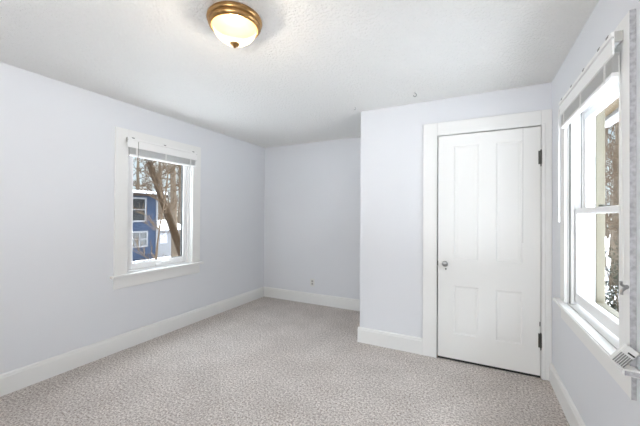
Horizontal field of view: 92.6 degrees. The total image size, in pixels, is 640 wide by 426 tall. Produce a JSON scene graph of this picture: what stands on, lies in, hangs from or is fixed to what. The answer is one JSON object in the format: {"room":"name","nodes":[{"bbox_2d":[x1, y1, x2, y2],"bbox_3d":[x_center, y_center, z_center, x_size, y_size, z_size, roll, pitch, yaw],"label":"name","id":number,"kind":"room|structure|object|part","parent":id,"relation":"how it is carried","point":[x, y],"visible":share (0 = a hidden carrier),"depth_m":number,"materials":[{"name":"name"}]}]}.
{"room":"empty bedroom","nodes":[
{"label":"empty bedroom","id":0,"kind":"room"},
{"bbox_2d":[0,62,264,373],"bbox_3d":[-2.471,0.688,2.049,0.140,3.563,6.925,0,0,27],"label":"wall","id":1,"kind":"structure","parent":0,"point":[58,296],"depth_m":2.66,"materials":[{"name":"white paint"}]},
{"bbox_2d":[0,287,263,396],"bbox_3d":[-2.405,1.242,2.010,0.017,0.155,6.645,0,0,27],"label":"baseboard","id":2,"kind":"structure","parent":1,"relation":"attached to","point":[14,380],"depth_m":2.83,"materials":[{"name":"white paint"}]},
{"bbox_2d":[109,126,203,289],"bbox_3d":[-1.785,-0.043,3.386,0.227,1.550,1.083,0,0,27],"label":"window","id":3,"kind":"structure","parent":1,"relation":"in","point":[126,273],"depth_m":3.19,"materials":[{"name":"white paint"}]},
{"bbox_3d":[-1.922,-0.114,2.955,0.020,1.417,0.118,0,0,27],"label":"casing","id":4,"kind":"part","parent":3,"relation":"part of","materials":[{"name":"white paint"}]},
{"bbox_3d":[-1.783,0.612,3.377,0.212,0.026,1.083,0,0,27],"label":"sill","id":5,"kind":"part","parent":3,"relation":"part of","materials":[{"name":"white paint"}]},
{"bbox_3d":[-1.782,-0.045,3.384,0.044,1.242,0.703,0,0,27],"label":"sash","id":6,"kind":"part","parent":3,"relation":"part of","materials":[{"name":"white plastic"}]},
{"bbox_3d":[-1.778,-0.048,3.382,0.063,1.280,0.751,0,0,27],"label":"frame","id":7,"kind":"part","parent":3,"relation":"part of","materials":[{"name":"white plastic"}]},
{"bbox_3d":[-1.717,-0.759,3.359,0.020,0.117,0.775,0,0,27],"label":"head casing","id":8,"kind":"part","parent":3,"relation":"part of","materials":[{"name":"white paint"}]},
{"bbox_2d":[126,137,196,166],"bbox_3d":[-1.689,-0.645,3.343,0.044,0.188,0.829,0,0,27],"label":"window blind","id":9,"kind":"object","parent":3,"relation":"attached to","point":[138,148],"visible":1,"depth_m":3.27,"materials":[{"name":"white plastic"}]},
{"bbox_3d":[-1.691,-0.567,3.348,0.030,0.018,0.795,0,0,27],"label":"rail","id":10,"kind":"part","parent":9,"relation":"part of","materials":[{"name":"white plastic"}]},
{"bbox_3d":[-1.734,0.550,3.382,0.047,0.048,0.167,0,0,27],"label":"crank handle","id":11,"kind":"part","parent":3,"relation":"part of","materials":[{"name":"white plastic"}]},
{"bbox_3d":[-1.520,-0.105,3.752,0.020,1.417,0.118,0,0,27],"label":"casing","id":12,"kind":"part","parent":3,"relation":"part of","materials":[{"name":"white paint"}]},
{"bbox_2d":[0,297,569,425],"bbox_3d":[-0.799,1.424,1.198,3.616,0.200,6.645,0,0,27],"label":"floor","id":13,"kind":"structure","parent":0,"point":[263,361],"depth_m":2.36,"materials":[{"name":"beige carpet"}]},
{"bbox_2d":[0,0,598,147],"bbox_3d":[-0.783,-1.169,1.217,3.896,0.160,6.925,0,0,27],"label":"ceiling","id":14,"kind":"structure","parent":0,"point":[310,64],"depth_m":2.07,"materials":[{"name":"white paint"}]},
{"bbox_2d":[206,1,261,47],"bbox_3d":[-0.473,-0.999,1.699,0.299,0.169,0.299,0,0,27],"label":"ceiling light","id":15,"kind":"object","parent":14,"relation":"attached to","point":[236,24],"visible":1,"depth_m":1.62,"materials":[{"name":"gold metal"}]},
{"bbox_3d":[-0.473,-0.986,1.699,0.238,0.096,0.238,0,0,27],"label":"lamp shade","id":16,"kind":"part","parent":15,"relation":"part of","materials":[{"name":"white glass"}]},
{"bbox_2d":[264,137,360,299],"bbox_3d":[0.734,0.725,4.231,3.616,3.563,0.140,0,0,27],"label":"wall","id":17,"kind":"structure","parent":0,"point":[312,195],"depth_m":4.58,"materials":[{"name":"white paint"}]},
{"bbox_2d":[264,287,359,310],"bbox_3d":[-0.032,1.277,4.524,1.953,0.155,0.017,0,0,27],"label":"baseboard","id":18,"kind":"structure","parent":17,"relation":"attached to","point":[311,298],"depth_m":4.55,"materials":[{"name":"white paint"}]},
{"bbox_2d":[310,278,314,286],"bbox_3d":[-0.114,1.039,4.573,0.072,0.116,0.009,0,0,27],"label":"wall outlet","id":19,"kind":"object","parent":17,"relation":"attached to","point":[312,281],"visible":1,"depth_m":4.57,"materials":[{"name":"white plastic"}]},
{"bbox_2d":[360,82,551,337],"bbox_3d":[1.174,0.143,2.896,1.629,2.413,0.110,0,0,27],"label":"wall","id":20,"kind":"structure","parent":0,"point":[391,174],"depth_m":3.04,"materials":[{"name":"white paint"}]},
{"bbox_2d":[357,327,422,354],"bbox_3d":[0.687,1.270,3.059,0.651,0.155,0.017,0,0,27],"label":"baseboard","id":21,"kind":"structure","parent":20,"relation":"attached to","point":[401,342],"depth_m":3.04,"materials":[{"name":"white paint"}]},
{"bbox_2d":[422,109,551,380],"bbox_3d":[1.450,0.254,2.740,0.994,2.192,0.139,0,0,27],"label":"door frame","id":22,"kind":"structure","parent":20,"relation":"attached to","point":[543,118],"depth_m":2.73,"materials":[{"name":"white paint"}]},
{"bbox_3d":[1.039,0.253,2.889,0.126,2.192,0.022,0,0,27],"label":"casing","id":23,"kind":"part","parent":22,"relation":"part of","materials":[{"name":"white paint"}]},
{"bbox_3d":[1.458,-0.781,2.689,0.799,0.122,0.022,0,0,27],"label":"head casing","id":24,"kind":"part","parent":22,"relation":"part of","materials":[{"name":"white paint"}]},
{"bbox_3d":[1.839,0.255,2.486,0.069,2.192,0.022,0,0,27],"label":"casing","id":25,"kind":"part","parent":22,"relation":"part of","materials":[{"name":"white paint"}]},
{"bbox_2d":[437,126,541,377],"bbox_3d":[1.449,0.317,2.669,0.803,2.059,0.096,0,0,27],"label":"door","id":26,"kind":"structure","parent":20,"relation":"in","point":[489,260],"depth_m":2.66,"materials":[{"name":"white paint"}]},
{"bbox_3d":[1.145,0.464,2.801,0.054,0.054,0.061,0,0,27],"label":"knob","id":27,"kind":"part","parent":26,"relation":"part of","materials":[{"name":"grey metal"}]},
{"bbox_3d":[1.316,0.882,2.763,0.208,0.445,0.035,0,0,27],"label":"panel","id":28,"kind":"part","parent":26,"relation":"part of","materials":[{"name":"white paint"}]},
{"bbox_3d":[1.323,-0.096,2.771,0.208,1.040,0.035,0,0,27],"label":"panel","id":29,"kind":"part","parent":26,"relation":"part of","materials":[{"name":"white paint"}]},
{"bbox_3d":[1.612,0.883,2.614,0.201,0.445,0.035,0,0,27],"label":"panel","id":30,"kind":"part","parent":26,"relation":"part of","materials":[{"name":"white paint"}]},
{"bbox_3d":[1.619,-0.095,2.621,0.201,1.040,0.035,0,0,27],"label":"panel","id":31,"kind":"part","parent":26,"relation":"part of","materials":[{"name":"white paint"}]},
{"bbox_2d":[552,0,639,425],"bbox_3d":[0.882,0.697,0.357,0.140,3.563,6.925,0,0,27],"label":"wall","id":32,"kind":"structure","parent":0,"point":[599,400],"depth_m":1.68,"materials":[{"name":"white paint"}]},
{"bbox_2d":[549,362,585,425],"bbox_3d":[0.585,1.246,-0.054,0.017,0.155,5.620,0,0,27],"label":"baseboard","id":33,"kind":"structure","parent":32,"relation":"attached to","point":[573,417],"depth_m":2.05,"materials":[{"name":"white paint"}]},
{"bbox_2d":[553,9,639,400],"bbox_3d":[1.520,-0.030,1.629,0.241,1.515,1.168,0,0,27],"label":"window","id":34,"kind":"structure","parent":32,"relation":"in","point":[602,329],"depth_m":1.81,"materials":[{"name":"white paint"}]},
{"bbox_3d":[1.673,-0.091,2.097,0.020,1.385,0.100,0,0,27],"label":"casing","id":35,"kind":"part","parent":34,"relation":"part of","materials":[{"name":"white paint"}]},
{"bbox_3d":[1.524,-0.036,1.628,0.114,1.254,0.851,0,0,27],"label":"frame","id":36,"kind":"part","parent":34,"relation":"part of","materials":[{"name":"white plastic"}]},
{"bbox_2d":[558,30,623,276],"bbox_3d":[1.397,-0.229,1.625,0.047,1.029,0.914,0,0,27],"label":"window blind","id":37,"kind":"object","parent":34,"relation":"attached to","point":[603,68],"visible":1,"depth_m":1.46,"materials":[{"name":"white plastic"}]},
{"bbox_3d":[1.414,-0.572,1.644,0.028,0.018,0.846,0,0,27],"label":"rail","id":38,"kind":"part","parent":37,"relation":"part of","materials":[{"name":"white"}]},
{"bbox_3d":[1.217,-0.183,1.232,0.011,0.929,0.052,0,-1,31],"label":"lift cord","id":39,"kind":"part","parent":37,"relation":"part of","materials":[{"name":"white plastic"}]},
{"bbox_3d":[1.505,0.610,1.631,0.216,0.026,1.167,0,0,27],"label":"sill","id":40,"kind":"part","parent":34,"relation":"part of","materials":[{"name":"white paint"}]},
{"bbox_3d":[1.505,0.274,1.634,0.036,0.613,0.849,0,0,27],"label":"sash","id":41,"kind":"part","parent":34,"relation":"part of","materials":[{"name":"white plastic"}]},
{"bbox_3d":[1.550,-0.328,1.618,0.035,0.650,0.849,0,0,27],"label":"sash","id":42,"kind":"part","parent":34,"relation":"part of","materials":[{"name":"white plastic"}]},
{"bbox_3d":[1.608,-0.065,1.586,0.044,1.415,0.911,0,0,27],"label":"storm frame","id":43,"kind":"part","parent":34,"relation":"part of","materials":[{"name":"white wood"}]},
{"bbox_3d":[1.458,-0.731,1.669,0.020,0.115,0.871,0,0,27],"label":"head casing","id":44,"kind":"part","parent":34,"relation":"part of","materials":[{"name":"white paint"}]},
{"bbox_2d":[619,280,628,294],"bbox_3d":[1.191,0.292,1.196,0.042,0.055,0.018,0,0,-9],"label":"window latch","id":45,"kind":"object","parent":34,"relation":"attached to","point":[625,287],"visible":1,"depth_m":1.19,"materials":[{"name":"grey plastic"}]},
{"bbox_2d":[610,344,638,367],"bbox_3d":[1.166,0.546,1.173,0.080,0.087,0.026,0,0,27],"label":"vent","id":46,"kind":"object","parent":34,"relation":"on","point":[624,354],"visible":1,"depth_m":1.17,"materials":[{"name":"white plastic"}]},
{"bbox_3d":[1.235,-0.100,1.230,0.020,1.385,0.100,0,0,27],"label":"casing","id":47,"kind":"part","parent":34,"relation":"part of","materials":[{"name":"white paint"}]},
{"bbox_3d":[1.171,0.604,1.145,0.046,0.017,0.001,0,0,27],"label":"worn sill","id":48,"kind":"part","parent":34,"relation":"part of","materials":[{"name":"white paint"}]},
{"bbox_2d":[605,97,618,116],"bbox_3d":[1.507,-1.024,0.875,0.502,0.030,5.700,0,0,27],"label":"soffit","id":49,"kind":"structure","parent":32,"relation":"attached to","point":[614,105],"depth_m":2.86,"materials":[{"name":"brown"}]},
{"bbox_2d":[605,108,618,127],"bbox_3d":[1.787,-1.010,0.733,0.125,0.145,5.700,0,0,27],"label":"gutter","id":50,"kind":"object","parent":49,"relation":"attached to","point":[612,118],"visible":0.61,"depth_m":3.04,"materials":[{"name":"white"}]},
{"label":"outside","id":51,"kind":"structure","parent":0,"visible":0},
{"bbox_2d":[132,236,617,302],"bbox_3d":[8.994,2.813,17.834,120.000,0.300,100.000,0,0,27],"label":"ground","id":52,"kind":"structure","parent":51,"point":[607,241],"depth_m":17.49,"materials":[{"name":"white snow"}]},
{"bbox_2d":[133,157,157,189],"bbox_3d":[-14.307,-2.555,24.041,3.405,10.250,3.662,1,-1,-31],"label":"tree","id":53,"kind":"object","parent":52,"relation":"on","point":[137,179],"visible":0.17,"depth_m":23.91,"materials":[{"name":"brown plant"}]},
{"bbox_2d":[132,190,167,260],"bbox_3d":[-13.050,0.559,16.226,6.880,3.900,6.020,0,0,27],"label":"house","id":54,"kind":"structure","parent":52,"relation":"on","point":[145,233],"depth_m":16.56,"materials":[{"name":"blue wood"}]},
{"bbox_3d":[-9.699,-0.180,16.234,0.008,1.140,0.820,0,0,27],"label":"pane","id":55,"kind":"part","parent":54,"relation":"part of","materials":[{"name":"black"}]},
{"bbox_3d":[-9.651,1.401,16.338,0.008,0.700,0.760,0,0,27],"label":"pane","id":56,"kind":"part","parent":54,"relation":"part of","materials":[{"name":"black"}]},
{"bbox_2d":[132,163,180,260],"bbox_3d":[-3.334,0.058,6.718,1.572,4.894,2.015,1,-1,-39],"label":"sapling","id":57,"kind":"object","parent":52,"relation":"on","point":[176,185],"visible":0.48,"depth_m":6.82,"materials":[{"name":"brown plant"}]},
{"bbox_2d":[133,159,180,255],"bbox_3d":[-5.034,-0.714,9.340,2.767,6.591,2.844,1,0,-27],"label":"tree","id":58,"kind":"object","parent":52,"relation":"on","point":[159,188],"visible":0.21,"depth_m":9.73,"materials":[{"name":"brown plant"}]},
{"bbox_2d":[133,158,180,256],"bbox_3d":[-7.370,-2.201,14.193,3.404,9.470,4.199,1,-1,-34],"label":"tree","id":59,"kind":"object","parent":52,"relation":"on","point":[174,214],"visible":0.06,"depth_m":14.21,"materials":[{"name":"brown plant"}]},
{"bbox_2d":[145,167,169,215],"bbox_3d":[-19.163,-3.267,36.492,3.820,11.791,3.158,0,0,27],"label":"tree","id":60,"kind":"object","parent":52,"relation":"on","point":[157,167],"visible":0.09,"depth_m":36.43,"materials":[{"name":"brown plant"}]},
{"bbox_2d":[142,161,176,219],"bbox_3d":[-16.570,-2.869,31.614,3.277,10.967,3.527,0,-1,39],"label":"tree","id":61,"kind":"object","parent":52,"relation":"on","point":[151,187],"visible":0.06,"depth_m":31.29,"materials":[{"name":"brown plant"}]},
{"bbox_2d":[143,162,180,258],"bbox_3d":[-6.483,-0.383,12.255,1.298,5.816,1.774,0,0,27],"label":"sapling","id":62,"kind":"object","parent":52,"relation":"on","point":[158,162],"visible":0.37,"depth_m":12.14,"materials":[{"name":"brown plant"}]},
{"bbox_2d":[158,220,179,257],"bbox_3d":[-9.443,1.498,18.360,2.000,2.100,1.700,0,0,27],"label":"shed","id":63,"kind":"object","parent":52,"relation":"on","point":[164,244],"visible":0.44,"depth_m":17.78,"materials":[{"name":"grey"}]},
{"bbox_3d":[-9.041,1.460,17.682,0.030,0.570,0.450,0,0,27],"label":"door","id":64,"kind":"part","parent":63,"relation":"part of","materials":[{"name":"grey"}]},
{"bbox_2d":[166,165,180,234],"bbox_3d":[-12.632,-3.208,27.227,3.115,11.614,3.765,0,0,12],"label":"tree","id":65,"kind":"object","parent":52,"relation":"on","point":[179,172],"visible":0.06,"depth_m":27.31,"materials":[{"name":"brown plant"}]},
{"bbox_2d":[145,190,611,238],"bbox_3d":[1.585,-0.716,3.386,108.338,6.529,109.074,0,0,27],"label":"thicket","id":66,"kind":"object","parent":52,"relation":"on","point":[607,232],"visible":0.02,"depth_m":37.97,"materials":[{"name":"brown plant"}]},
{"bbox_2d":[605,128,613,264],"bbox_3d":[13.456,-2.694,16.127,5.456,10.754,6.801,0,0,-6],"label":"tree","id":67,"kind":"object","parent":52,"relation":"on","point":[606,138],"visible":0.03,"depth_m":14.67,"materials":[{"name":"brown plant"}]},
{"bbox_2d":[605,126,614,256],"bbox_3d":[17.206,-3.294,18.497,6.023,12.045,5.518,0,0,27],"label":"tree","id":68,"kind":"object","parent":52,"relation":"on","point":[610,128],"visible":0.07,"depth_m":18.85,"materials":[{"name":"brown plant"}]},
{"bbox_2d":[605,121,618,284],"bbox_3d":[11.091,-2.582,10.410,6.100,10.415,5.878,1,0,-17],"label":"tree","id":69,"kind":"object","parent":52,"relation":"on","point":[615,166],"visible":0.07,"depth_m":11.06,"materials":[{"name":"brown plant"}]},
{"bbox_2d":[605,226,618,311],"bbox_3d":[4.857,1.212,5.054,1.494,2.677,1.480,0,0,21],"label":"shrub","id":70,"kind":"object","parent":52,"relation":"on","point":[612,294],"visible":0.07,"depth_m":4.79,"materials":[{"name":"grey plant"}]},
{"bbox_3d":[4.863,1.361,5.092,0.859,2.381,0.857,0,0,27],"label":"stem","id":71,"kind":"part","parent":70,"relation":"part of","materials":[{"name":"brown"}]},
{"bbox_2d":[605,138,618,162],"bbox_3d":[7.641,-1.577,6.762,3.472,8.303,2.916,0,0,27],"label":"tree","id":72,"kind":"object","parent":52,"relation":"on","point":[613,143],"visible":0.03,"depth_m":6.90,"materials":[{"name":"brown plant"}]}
]}

